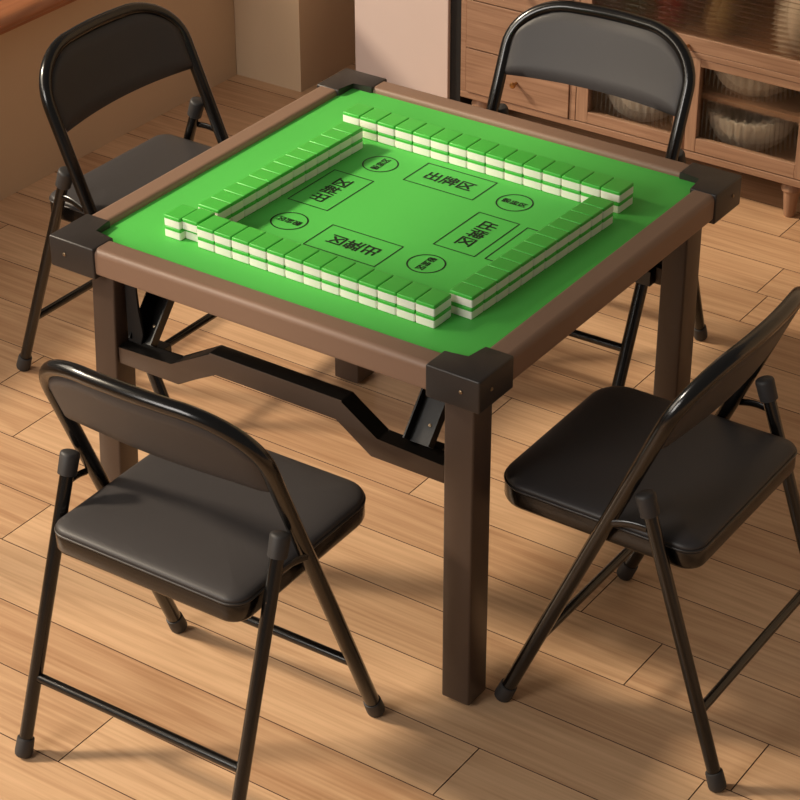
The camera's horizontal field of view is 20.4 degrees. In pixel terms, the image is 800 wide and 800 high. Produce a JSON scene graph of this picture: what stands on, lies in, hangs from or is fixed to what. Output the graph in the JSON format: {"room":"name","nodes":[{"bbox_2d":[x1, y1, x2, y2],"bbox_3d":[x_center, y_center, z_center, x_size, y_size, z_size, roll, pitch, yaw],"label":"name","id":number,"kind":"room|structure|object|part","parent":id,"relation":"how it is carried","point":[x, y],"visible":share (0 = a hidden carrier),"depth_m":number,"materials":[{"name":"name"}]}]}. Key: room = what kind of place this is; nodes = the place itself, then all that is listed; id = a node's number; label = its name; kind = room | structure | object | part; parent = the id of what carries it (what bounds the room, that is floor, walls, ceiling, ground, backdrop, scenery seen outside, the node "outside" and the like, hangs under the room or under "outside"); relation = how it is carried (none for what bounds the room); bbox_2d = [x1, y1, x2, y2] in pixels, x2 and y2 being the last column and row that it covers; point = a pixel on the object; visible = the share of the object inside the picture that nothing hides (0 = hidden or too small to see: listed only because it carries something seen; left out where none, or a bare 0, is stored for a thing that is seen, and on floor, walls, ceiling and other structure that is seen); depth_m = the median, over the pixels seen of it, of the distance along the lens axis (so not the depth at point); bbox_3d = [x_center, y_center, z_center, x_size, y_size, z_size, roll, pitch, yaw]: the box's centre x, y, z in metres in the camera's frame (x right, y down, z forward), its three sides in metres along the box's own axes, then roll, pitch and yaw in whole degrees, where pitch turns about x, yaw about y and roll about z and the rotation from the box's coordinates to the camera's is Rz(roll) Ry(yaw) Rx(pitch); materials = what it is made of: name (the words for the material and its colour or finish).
{"room":"living room","nodes":[
{"label":"living room","id":0,"kind":"room"},
{"bbox_2d":[0,0,236,200],"bbox_3d":[-2.085,0.073,4.226,0.140,0.443,5.552,20,37,29],"label":"wall","id":1,"kind":"structure","parent":0,"point":[30,152],"depth_m":5.69,"materials":[{"name":"paint"}]},
{"bbox_2d":[0,0,75,34],"bbox_3d":[-2.098,-0.175,4.154,0.364,0.052,5.450,20,37,29],"label":"trim","id":2,"kind":"structure","parent":1,"relation":"attached to","point":[14,14],"depth_m":5.38,"materials":[{"name":"brown wood"}]},
{"bbox_2d":[234,0,355,91],"bbox_3d":[-0.295,-2.157,5.701,0.364,2.700,0.466,20,37,29],"label":"pillar","id":3,"kind":"structure","parent":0,"point":[296,45],"depth_m":6.15,"materials":[{"name":"paint"}]},
{"bbox_2d":[0,62,799,799],"bbox_3d":[-0.180,0.642,3.791,7.500,0.080,6.600,20,37,29],"label":"floor","id":4,"kind":"structure","parent":0,"point":[601,710],"depth_m":4.09,"materials":[{"name":"brown wood"}]},
{"bbox_2d":[16,2,228,397],"bbox_3d":[-0.514,-0.422,4.721,0.486,0.765,0.471,20,37,29],"label":"folding chair","id":5,"kind":"object","parent":4,"relation":"on","point":[114,53],"visible":0.69,"depth_m":4.65,"materials":[{"name":"black leather"}]},
{"bbox_3d":[-0.753,-0.269,4.700,0.197,0.526,0.024,18,36,27],"label":"leg","id":6,"kind":"part","parent":5,"relation":"part of","materials":[{"name":"black metal"}]},
{"bbox_3d":[-0.596,-0.698,4.618,0.089,0.147,0.415,20,37,29],"label":"backrest","id":7,"kind":"part","parent":5,"relation":"part of","materials":[{"name":"black leather"}]},
{"bbox_2d":[50,134,211,211],"bbox_3d":[-0.475,-0.453,4.670,0.384,0.020,0.387,20,37,29],"label":"seat cushion","id":8,"kind":"object","parent":5,"relation":"on","point":[144,163],"depth_m":4.72,"materials":[{"name":"black leather"}]},
{"bbox_3d":[-0.508,-0.455,5.003,0.197,0.526,0.024,22,38,31],"label":"leg","id":9,"kind":"part","parent":5,"relation":"part of","materials":[{"name":"black metal"}]},
{"bbox_2d":[15,359,384,799],"bbox_3d":[-0.331,0.241,3.636,0.471,0.765,0.486,19,36,28],"label":"folding chair","id":10,"kind":"object","parent":4,"relation":"on","point":[216,522],"visible":1,"depth_m":3.55,"materials":[{"name":"black leather"}]},
{"bbox_3d":[-0.588,0.343,3.700,0.024,0.526,0.197,21,37,30],"label":"leg","id":11,"kind":"part","parent":10,"relation":"part of","materials":[{"name":"black metal"}]},
{"bbox_3d":[-0.386,0.037,3.415,0.415,0.147,0.089,19,36,28],"label":"backrest","id":12,"kind":"part","parent":10,"relation":"part of","materials":[{"name":"black leather"}]},
{"bbox_2d":[56,449,363,603],"bbox_3d":[-0.304,0.176,3.643,0.387,0.020,0.384,19,36,28],"label":"seat cushion","id":13,"kind":"object","parent":10,"relation":"on","point":[196,536],"depth_m":3.59,"materials":[{"name":"black leather"}]},
{"bbox_3d":[-0.228,0.467,3.497,0.024,0.526,0.197,17,35,26],"label":"leg","id":14,"kind":"part","parent":10,"relation":"part of","materials":[{"name":"black metal"}]},
{"bbox_2d":[49,68,741,704],"bbox_3d":[0.008,-0.061,4.204,0.909,0.688,0.909,20,37,29],"label":"table","id":15,"kind":"object","parent":4,"relation":"on","point":[414,217],"visible":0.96,"depth_m":3.92,"materials":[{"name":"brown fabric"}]},
{"bbox_3d":[-0.523,0.026,4.117,0.082,0.620,0.054,20,37,29],"label":"leg","id":16,"kind":"part","parent":15,"relation":"part of","materials":[{"name":"brown wood"}]},
{"bbox_3d":[-0.473,-0.153,3.969,0.036,0.117,0.005,20,37,29],"label":"hinge plate","id":17,"kind":"part","parent":15,"relation":"part of","materials":[{"name":"black metal"}]},
{"bbox_3d":[-0.343,-0.457,4.243,0.048,0.050,0.704,20,37,29],"label":"rim rail","id":18,"kind":"part","parent":15,"relation":"part of","materials":[{"name":"brown wood"}]},
{"bbox_3d":[-0.232,-0.148,3.740,0.704,0.050,0.048,20,37,29],"label":"rim rail","id":19,"kind":"part","parent":15,"relation":"part of","materials":[{"name":"brown wood"}]},
{"bbox_3d":[-0.097,-0.322,4.682,0.064,0.620,0.072,20,37,29],"label":"leg","id":20,"kind":"part","parent":15,"relation":"part of","materials":[{"name":"brown wood"}]},
{"bbox_2d":[164,122,613,327],"bbox_3d":[-0.018,-0.322,3.954,0.627,0.043,0.502,20,37,29],"label":"tiles","id":21,"kind":"object","parent":15,"relation":"on","point":[433,302],"depth_m":3.84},
{"bbox_3d":[0.112,0.250,3.748,0.058,0.620,0.058,20,37,29],"label":"leg","id":22,"kind":"part","parent":15,"relation":"part of","materials":[{"name":"brown wood"}]},
{"bbox_2d":[343,103,633,212],"bbox_3d":[0.157,-0.458,4.175,0.620,0.043,0.053,20,37,29],"label":"tiles","id":23,"kind":"object","parent":15,"relation":"on","point":[617,190],"depth_m":4.15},
{"bbox_3d":[0.247,-0.515,4.337,0.704,0.050,0.048,20,37,29],"label":"rim rail","id":24,"kind":"part","parent":15,"relation":"part of","materials":[{"name":"brown wood"}]},
{"bbox_3d":[0.358,-0.207,3.833,0.048,0.050,0.704,20,37,29],"label":"rim rail","id":25,"kind":"part","parent":15,"relation":"part of","materials":[{"name":"brown wood"}]},
{"bbox_3d":[0.534,-0.102,4.320,0.052,0.620,0.060,20,37,29],"label":"leg","id":26,"kind":"part","parent":15,"relation":"part of","materials":[{"name":"brown wood"}]},
{"bbox_2d":[355,0,472,104],"bbox_3d":[0.128,-1.669,5.666,0.334,1.898,0.400,20,37,29],"label":"refrigerator","id":27,"kind":"object","parent":4,"relation":"on","point":[413,44],"visible":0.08,"depth_m":5.91,"materials":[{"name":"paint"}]},
{"bbox_3d":[0.254,-1.627,5.597,0.034,1.898,0.390,20,37,29],"label":"panel","id":28,"kind":"part","parent":27,"relation":"part of","materials":[{"name":"black metal"}]},
{"bbox_2d":[486,0,707,385],"bbox_3d":[0.364,-0.426,4.724,0.471,0.765,0.486,19,36,28],"label":"folding chair","id":29,"kind":"object","parent":4,"relation":"on","point":[630,56],"visible":0.53,"depth_m":4.64,"materials":[{"name":"black metal"}]},
{"bbox_3d":[0.418,-0.717,4.643,0.415,0.147,0.089,19,36,28],"label":"backrest","id":30,"kind":"part","parent":29,"relation":"part of","materials":[{"name":"black leather"}]},
{"bbox_3d":[0.623,-0.326,4.787,0.024,0.526,0.197,20,37,30],"label":"leg","id":31,"kind":"part","parent":29,"relation":"part of","materials":[{"name":"black metal"}]},
{"bbox_2d":[460,0,799,217],"bbox_3d":[0.688,-0.991,5.611,1.030,0.800,0.430,20,37,29],"label":"sideboard","id":32,"kind":"object","parent":4,"relation":"on","point":[757,40],"visible":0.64,"depth_m":5.48,"materials":[{"name":"brown wood"}]},
{"bbox_3d":[0.216,-0.764,5.915,0.053,0.098,0.053,20,37,29],"label":"leg","id":33,"kind":"part","parent":32,"relation":"part of","materials":[{"name":"brown wood"}]},
{"bbox_3d":[0.306,-0.935,5.696,0.312,0.130,0.018,20,37,29],"label":"drawer","id":34,"kind":"part","parent":32,"relation":"part of","materials":[{"name":"brown wood"}]},
{"bbox_3d":[0.294,-0.815,5.748,0.017,0.017,0.025,20,37,29],"label":"knob","id":35,"kind":"part","parent":32,"relation":"part of","materials":[{"name":"gold metal"}]},
{"bbox_3d":[0.306,-0.824,5.763,0.312,0.122,0.018,20,37,29],"label":"drawer","id":36,"kind":"part","parent":32,"relation":"part of","materials":[{"name":"brown wood"}]},
{"bbox_3d":[0.306,-1.048,5.626,0.312,0.130,0.018,20,37,29],"label":"drawer","id":37,"kind":"part","parent":32,"relation":"part of","materials":[{"name":"brown wood"}]},
{"bbox_3d":[0.582,-0.783,5.574,0.308,0.247,0.017,20,37,29],"label":"glass door","id":38,"kind":"part","parent":32,"relation":"part of","materials":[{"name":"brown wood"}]},
{"bbox_2d":[608,94,669,121],"bbox_3d":[0.631,-0.774,5.718,0.208,0.085,0.207,20,37,29],"label":"crystal bowl","id":39,"kind":"object","parent":32,"relation":"on","point":[635,111],"visible":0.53,"depth_m":5.66,"materials":[{"name":"clear glass"}]},
{"bbox_3d":[0.720,-1.022,5.316,0.645,0.398,0.017,20,37,29],"label":"glass door","id":40,"kind":"part","parent":32,"relation":"part of","materials":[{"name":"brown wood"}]},
{"bbox_3d":[0.720,-1.023,5.317,0.583,0.330,0.010,20,37,29],"label":"glass pane","id":41,"kind":"part","parent":32,"relation":"part of","materials":[{"name":"clear glass"}]},
{"bbox_3d":[0.850,-0.687,5.418,0.331,0.247,0.017,20,37,29],"label":"glass door","id":42,"kind":"part","parent":32,"relation":"part of","materials":[{"name":"brown wood"}]},
{"bbox_2d":[714,70,786,96],"bbox_3d":[0.883,-0.805,5.497,0.228,0.076,0.227,20,37,29],"label":"crystal bowl","id":43,"kind":"object","parent":32,"relation":"on","point":[744,86],"visible":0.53,"depth_m":5.43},
{"bbox_2d":[701,76,799,122],"bbox_3d":[0.965,-0.786,5.554,0.331,0.015,0.346,20,37,29],"label":"shelf","id":44,"kind":"object","parent":32,"relation":"attached to","point":[786,104],"depth_m":5.46,"materials":[{"name":"brown wood"}]},
{"bbox_2d":[707,100,794,151],"bbox_3d":[0.879,-0.688,5.565,0.228,0.098,0.227,20,37,29],"label":"crystal bowl","id":45,"kind":"object","parent":32,"relation":"on","point":[735,126],"visible":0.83,"depth_m":5.50,"materials":[{"name":"clear glass"}]},
{"bbox_3d":[0.963,-0.499,5.479,0.053,0.098,0.053,20,37,29],"label":"leg","id":46,"kind":"part","parent":32,"relation":"part of","materials":[{"name":"brown wood"}]},
{"bbox_2d":[494,286,799,792],"bbox_3d":[0.462,0.160,3.766,0.486,0.765,0.471,19,37,29],"label":"folding chair","id":47,"kind":"object","parent":4,"relation":"on","point":[666,481],"visible":1,"depth_m":3.69,"materials":[{"name":"black leather"}]},
{"bbox_2d":[505,386,795,550],"bbox_3d":[0.422,0.101,3.762,0.384,0.020,0.387,19,37,29],"label":"seat cushion","id":48,"kind":"object","parent":47,"relation":"on","point":[706,481],"depth_m":3.73,"materials":[{"name":"black leather"}]},
{"bbox_3d":[0.458,0.397,3.608,0.197,0.526,0.024,21,37,31],"label":"leg","id":49,"kind":"part","parent":47,"relation":"part of","materials":[{"name":"black metal"}]},
{"bbox_3d":[0.543,-0.058,3.567,0.089,0.147,0.415,19,37,29],"label":"backrest","id":50,"kind":"part","parent":47,"relation":"part of","materials":[{"name":"black leather"}]},
{"bbox_3d":[0.701,0.209,3.913,0.197,0.526,0.024,18,36,27],"label":"leg","id":51,"kind":"part","parent":47,"relation":"part of","materials":[{"name":"black metal"}]}
]}

